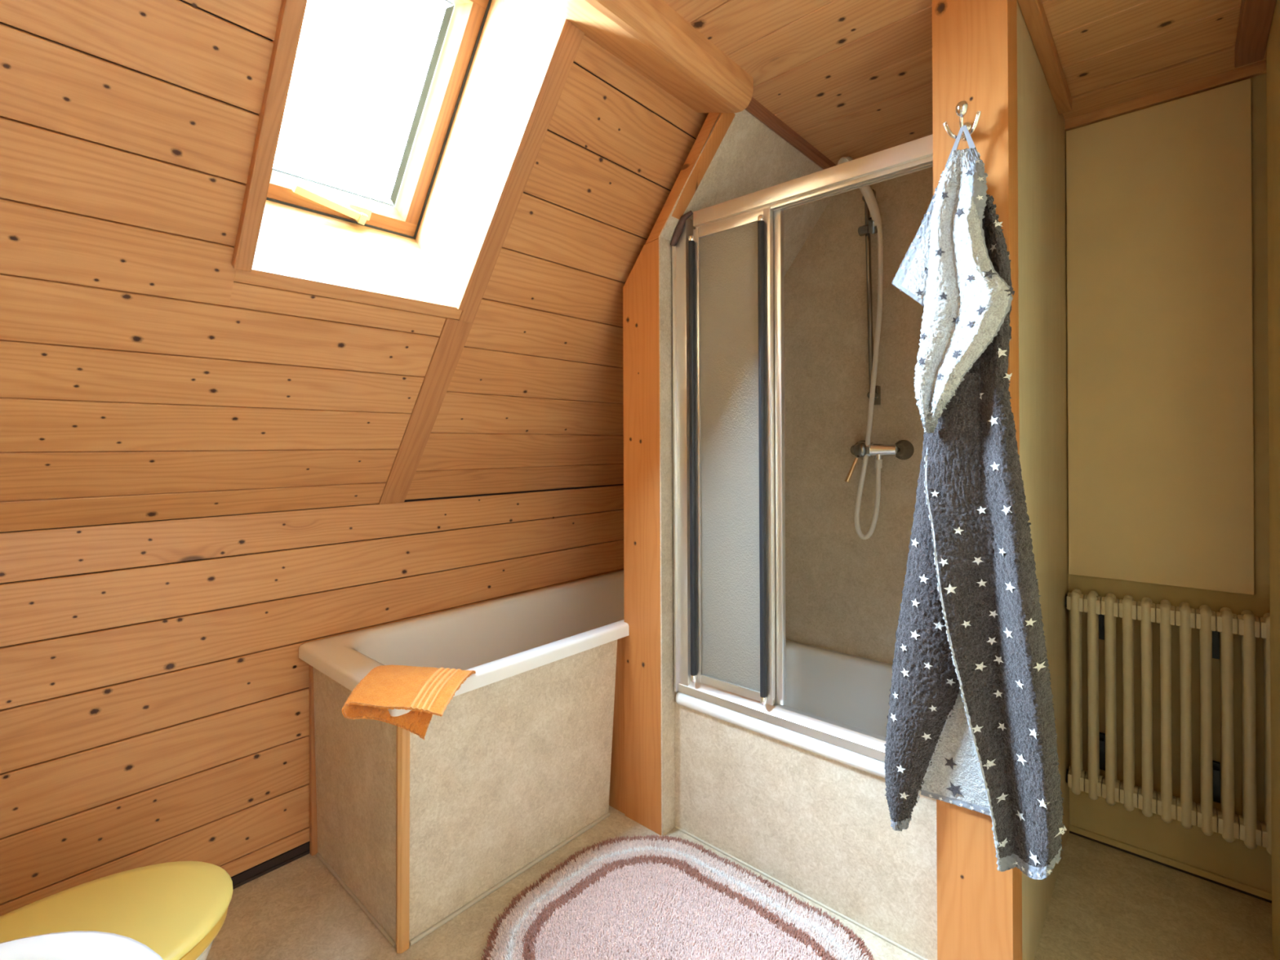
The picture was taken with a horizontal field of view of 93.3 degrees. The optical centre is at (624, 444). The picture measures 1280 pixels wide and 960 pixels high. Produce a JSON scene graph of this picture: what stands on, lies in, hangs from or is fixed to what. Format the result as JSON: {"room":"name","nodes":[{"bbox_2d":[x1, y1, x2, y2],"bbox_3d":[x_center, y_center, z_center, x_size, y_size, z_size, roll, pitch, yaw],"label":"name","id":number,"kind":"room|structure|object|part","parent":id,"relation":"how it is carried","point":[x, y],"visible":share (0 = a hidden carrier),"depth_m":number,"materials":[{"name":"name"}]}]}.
{"room":"bathroom","nodes":[
{"label":"bathroom","id":0,"kind":"room"},
{"bbox_2d":[0,484,623,915],"bbox_3d":[-0.849,0.727,2.097,0.141,1.060,2.860,0,0,43],"label":"wall","id":1,"kind":"structure","parent":0,"point":[154,682],"depth_m":1.66,"materials":[{"name":"brown wood"}]},
{"bbox_2d":[231,841,309,889],"bbox_3d":[-1.366,1.244,1.433,0.013,0.030,1.180,0,0,43],"label":"baseboard","id":2,"kind":"structure","parent":1,"relation":"attached to","point":[257,871],"depth_m":1.78,"materials":[{"name":"black wood"}]},
{"bbox_2d":[0,0,708,532],"bbox_3d":[-0.545,-0.571,1.815,1.456,1.764,3.060,0,0,43],"label":"sloped ceiling","id":3,"kind":"structure","parent":0,"point":[140,381],"depth_m":1.44,"materials":[{"name":"brown wood"}]},
{"bbox_2d":[234,268,462,319],"bbox_3d":[-0.674,-0.385,1.554,0.038,0.041,0.571,0,0,43],"label":"trim","id":4,"kind":"structure","parent":3,"relation":"attached to","point":[256,277],"depth_m":1.51,"materials":[{"name":"brown wood"}]},
{"bbox_2d":[231,0,571,310],"bbox_3d":[-0.590,-0.827,1.476,0.826,0.890,0.593,0,0,43],"label":"window","id":5,"kind":"structure","parent":3,"relation":"in","point":[487,56],"depth_m":1.64,"materials":[{"name":"brown"}]},
{"bbox_3d":[-0.811,-0.663,1.683,0.050,0.059,0.217,0,0,37],"label":"handle","id":6,"kind":"part","parent":5,"relation":"part of","materials":[{"name":"beige plastic"}]},
{"bbox_3d":[-0.705,-0.947,1.581,0.515,0.648,0.593,0,0,43],"label":"sash frame","id":7,"kind":"part","parent":5,"relation":"part of","materials":[{"name":"brown wood"}]},
{"bbox_2d":[378,24,584,504],"bbox_3d":[-0.456,-0.423,1.747,0.952,1.242,0.088,0,0,43],"label":"trim","id":8,"kind":"structure","parent":3,"relation":"attached to","point":[452,339],"depth_m":1.78,"materials":[{"name":"brown wood"}]},
{"bbox_2d":[622,238,661,835],"bbox_3d":[0.089,0.297,2.024,0.159,1.912,0.098,0,0,43],"label":"wooden post","id":9,"kind":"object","parent":3,"relation":"attached to","point":[641,361],"depth_m":1.98,"materials":[{"name":"brown wood"}]},
{"bbox_2d":[532,0,753,112],"bbox_3d":[-0.372,-0.994,1.048,0.197,0.085,1.965,0,0,43],"label":"beam","id":10,"kind":"structure","parent":3,"relation":"attached to","point":[650,37],"depth_m":1.50,"materials":[{"name":"brown wood"}]},
{"bbox_2d":[206,805,1275,959],"bbox_3d":[0.109,1.291,1.220,2.733,0.080,3.060,0,0,43],"label":"floor","id":11,"kind":"structure","parent":0,"point":[1107,903],"depth_m":1.59,"materials":[{"name":"tile"}]},
{"bbox_2d":[0,930,163,959],"bbox_3d":[-0.551,0.873,0.303,0.564,0.761,0.578,0,0,43],"label":"basin","id":12,"kind":"object","parent":11,"relation":"on","point":[75,944],"visible":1,"depth_m":0.59,"materials":[{"name":"white ceramic"}]},
{"bbox_2d":[0,861,232,959],"bbox_3d":[-1.066,0.891,0.919,0.400,0.730,0.806,0,0,43],"label":"toilet","id":13,"kind":"object","parent":11,"relation":"on","point":[177,909],"visible":0.91,"depth_m":1.12,"materials":[{"name":"yellow plastic"}]},
{"bbox_3d":[-0.979,0.893,1.014,0.374,0.032,0.536,0,0,43],"label":"seat","id":14,"kind":"part","parent":13,"relation":"part of","materials":[{"name":"yellow plastic"}]},
{"bbox_3d":[-0.974,1.083,1.018,0.356,0.346,0.500,0,0,43],"label":"bowl","id":15,"kind":"part","parent":13,"relation":"part of","materials":[{"name":"white ceramic"}]},
{"bbox_2d":[298,569,629,953],"bbox_3d":[-0.197,0.928,2.245,0.613,0.656,1.681,0,0,43],"label":"bathtub","id":16,"kind":"object","parent":11,"relation":"on","point":[417,831],"visible":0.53,"depth_m":1.74,"materials":[{"name":"white ceramic"}]},
{"bbox_3d":[-0.744,0.942,1.671,0.542,0.621,0.025,0,0,43],"label":"panel","id":17,"kind":"part","parent":16,"relation":"part of","materials":[{"name":"beige stone"}]},
{"bbox_2d":[342,664,475,739],"bbox_3d":[-0.522,0.629,1.496,0.261,0.122,0.203,0,0,2],"label":"hand towel","id":18,"kind":"object","parent":16,"relation":"on","point":[426,691],"visible":0.99,"depth_m":1.45,"materials":[{"name":"orange fabric"}]},
{"bbox_3d":[-0.292,0.940,1.771,0.056,0.621,0.745,0,0,43],"label":"panel","id":19,"kind":"part","parent":16,"relation":"part of","materials":[{"name":"beige stone"}]},
{"bbox_2d":[480,833,873,959],"bbox_3d":[0.133,1.242,1.450,0.954,0.017,0.785,0,0,43],"label":"bath mat","id":20,"kind":"object","parent":11,"relation":"on","point":[647,897],"visible":1,"depth_m":1.59,"materials":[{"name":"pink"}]},
{"bbox_2d":[674,640,937,959],"bbox_3d":[0.703,1.027,1.965,0.807,0.448,0.735,0,0,43],"label":"shower tray","id":21,"kind":"object","parent":11,"relation":"on","point":[810,815],"visible":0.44,"depth_m":1.70,"materials":[{"name":"white ceramic"}]},
{"bbox_2d":[670,133,933,761],"bbox_3d":[0.468,0.028,1.717,0.809,1.549,0.077,0,0,43],"label":"shower enclosure","id":22,"kind":"object","parent":21,"relation":"on","point":[729,456],"visible":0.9,"depth_m":1.82,"materials":[{"name":"silver metal"}]},
{"bbox_3d":[0.330,0.034,1.844,0.234,1.401,0.005,0,0,43],"label":"glass pane","id":23,"kind":"part","parent":22,"relation":"part of","materials":[{"name":"clear glass"}]},
{"bbox_3d":[0.331,0.034,1.844,0.272,1.441,0.020,0,0,43],"label":"door frame","id":24,"kind":"part","parent":22,"relation":"part of","materials":[{"name":"silver metal"}]},
{"bbox_3d":[0.357,0.034,1.849,0.244,1.401,0.005,0,0,43],"label":"glass pane","id":25,"kind":"part","parent":22,"relation":"part of","materials":[{"name":"clear glass"}]},
{"bbox_3d":[0.358,0.034,1.848,0.282,1.441,0.020,0,0,43],"label":"door frame","id":26,"kind":"part","parent":22,"relation":"part of","materials":[{"name":"silver metal"}]},
{"bbox_3d":[0.487,0.779,1.717,0.788,0.047,0.054,0,0,43],"label":"rail","id":27,"kind":"part","parent":22,"relation":"part of","materials":[{"name":"silver metal"}]},
{"bbox_3d":[0.501,-0.711,1.692,0.720,0.058,0.050,0,0,43],"label":"rail","id":28,"kind":"part","parent":22,"relation":"part of","materials":[{"name":"silver metal"}]},
{"bbox_2d":[658,109,832,835],"bbox_3d":[0.474,0.109,2.214,0.414,2.285,0.897,0,0,43],"label":"wall partition","id":29,"kind":"structure","parent":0,"point":[750,157],"depth_m":1.96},
{"bbox_2d":[608,636,624,813],"bbox_3d":[-0.025,0.949,2.083,0.092,0.608,0.013,0,0,43],"label":"trim","id":30,"kind":"structure","parent":29,"relation":"attached to","point":[616,797],"depth_m":2.07,"materials":[{"name":"brown wood"}]},
{"bbox_2d":[644,112,735,244],"bbox_3d":[0.200,-0.830,1.893,0.315,0.351,0.057,0,0,43],"label":"trim","id":31,"kind":"structure","parent":29,"relation":"attached to","point":[724,120],"depth_m":1.86,"materials":[{"name":"brown wood"}]},
{"bbox_2d":[744,97,836,169],"bbox_3d":[0.582,-1.020,2.038,0.030,0.030,0.785,0,0,43],"label":"trim","id":32,"kind":"structure","parent":29,"relation":"attached to","point":[754,107],"depth_m":1.98,"materials":[{"name":"brown wood"}]},
{"bbox_2d":[783,166,933,664],"bbox_3d":[0.954,0.106,2.240,0.816,2.285,0.010,0,0,43],"label":"wall","id":33,"kind":"structure","parent":0,"point":[843,590],"depth_m":2.32,"materials":[{"name":"beige tile"}]},
{"bbox_2d":[857,189,880,404],"bbox_3d":[0.902,-0.543,2.204,0.083,0.795,0.108,0,0,43],"label":"shower rail","id":34,"kind":"object","parent":33,"relation":"attached to","point":[868,228],"visible":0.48,"depth_m":2.21,"materials":[{"name":"silver metal"}]},
{"bbox_2d":[837,156,883,539],"bbox_3d":[0.844,-0.340,2.168,0.150,1.370,0.077,0,0,-5],"label":"shower","id":35,"kind":"object","parent":34,"relation":"attached to","point":[867,192],"visible":0.97,"depth_m":2.15,"materials":[{"name":"beige plastic"}]},
{"bbox_3d":[0.841,-0.901,2.159,0.148,0.248,0.058,0,0,-5],"label":"handle","id":36,"kind":"part","parent":35,"relation":"part of","materials":[{"name":"beige plastic"}]},
{"bbox_2d":[844,440,914,482],"bbox_3d":[0.902,0.061,2.173,0.217,0.153,0.156,0,0,43],"label":"mixer tap","id":37,"kind":"object","parent":33,"relation":"attached to","point":[902,449],"visible":0.95,"depth_m":2.15,"materials":[{"name":"silver metal"}]},
{"bbox_3d":[0.819,0.092,2.174,0.052,0.091,0.015,0,0,-8],"label":"lever","id":38,"kind":"part","parent":37,"relation":"part of","materials":[{"name":"gold metal"}]},
{"bbox_3d":[0.854,0.020,2.180,0.042,0.056,0.056,0,0,-36],"label":"control knob","id":39,"kind":"part","parent":37,"relation":"part of","materials":[{"name":"silver metal"}]},
{"bbox_2d":[662,0,1266,164],"bbox_3d":[0.492,-1.111,0.862,1.663,0.151,3.060,0,0,43],"label":"ceiling","id":40,"kind":"structure","parent":0,"point":[852,78],"depth_m":1.60,"materials":[{"name":"brown wood"}]},
{"bbox_2d":[1017,1,1069,959],"bbox_3d":[1.154,0.105,1.657,0.013,2.285,0.798,0,0,43],"label":"wall","id":41,"kind":"structure","parent":0,"point":[1042,154],"depth_m":1.62,"materials":[{"name":"beige paint"}]},
{"bbox_2d":[932,0,1022,959],"bbox_3d":[0.800,0.106,1.371,0.148,2.285,0.103,0,0,43],"label":"post","id":42,"kind":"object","parent":41,"relation":"attached to","point":[975,42],"depth_m":1.33,"materials":[{"name":"brown wood"}]},
{"bbox_2d":[942,100,981,142],"bbox_3d":[0.738,-0.703,1.311,0.062,0.067,0.063,0,0,-12],"label":"towel hook","id":43,"kind":"object","parent":42,"relation":"attached to","point":[962,108],"visible":0.86,"depth_m":1.30,"materials":[{"name":"silver metal"}]},
{"bbox_3d":[0.755,-0.692,1.335,0.022,0.042,0.007,0,0,43],"label":"plate","id":44,"kind":"part","parent":43,"relation":"part of","materials":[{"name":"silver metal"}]},
{"bbox_2d":[884,124,1066,879],"bbox_3d":[0.730,0.102,1.300,0.349,1.582,0.096,0,0,43],"label":"bath towel","id":45,"kind":"object","parent":43,"relation":"hanging from","point":[971,725],"visible":1,"depth_m":1.29,"materials":[{"name":"grey fabric"}]},
{"bbox_2d":[1017,0,1071,114],"bbox_3d":[1.080,-1.019,1.549,0.033,0.038,0.747,0,0,43],"label":"trim","id":46,"kind":"structure","parent":41,"relation":"attached to","point":[1033,11],"depth_m":1.54,"materials":[{"name":"brown wood"}]},
{"bbox_2d":[1065,73,1271,892],"bbox_3d":[1.155,0.100,2.265,2.593,2.297,0.100,0,0,43],"label":"wall","id":47,"kind":"structure","parent":0,"point":[1234,860],"depth_m":1.74,"materials":[{"name":"paint"}]},
{"bbox_2d":[1066,78,1254,595],"bbox_3d":[1.574,-0.295,1.799,0.412,1.416,0.017,0,0,43],"label":"wall panel","id":48,"kind":"object","parent":47,"relation":"attached to","point":[1159,197],"visible":1,"depth_m":1.78,"materials":[{"name":"beige paint"}]},
{"bbox_2d":[1064,60,1266,131],"bbox_3d":[1.664,-1.026,1.716,0.670,0.028,0.016,0,0,43],"label":"trim","id":49,"kind":"structure","parent":47,"relation":"attached to","point":[1258,68],"depth_m":1.77,"materials":[{"name":"brown wood"}]},
{"bbox_2d":[1065,588,1271,855],"bbox_3d":[1.566,0.762,1.750,0.460,0.624,0.106,0,0,43],"label":"radiator","id":50,"kind":"object","parent":47,"relation":"attached to","point":[1102,612],"visible":0.96,"depth_m":1.71,"materials":[{"name":"white metal"}]},
{"bbox_2d":[1069,824,1271,902],"bbox_3d":[1.677,1.228,1.714,0.670,0.018,0.012,0,0,43],"label":"baseboard","id":51,"kind":"structure","parent":47,"relation":"attached to","point":[1200,872],"depth_m":1.77,"materials":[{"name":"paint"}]},
{"bbox_2d":[1266,0,1279,959],"bbox_3d":[0.755,0.105,0.488,0.120,2.285,2.660,0,0,43],"label":"wall","id":52,"kind":"structure","parent":0,"point":[1273,48],"depth_m":1.42,"materials":[{"name":"paint"}]},
{"bbox_2d":[1234,0,1276,67],"bbox_3d":[1.268,-1.014,1.183,0.053,0.050,1.062,0,0,43],"label":"trim","id":53,"kind":"structure","parent":52,"relation":"attached to","point":[1255,16],"depth_m":1.45,"materials":[{"name":"brown wood"}]}
]}

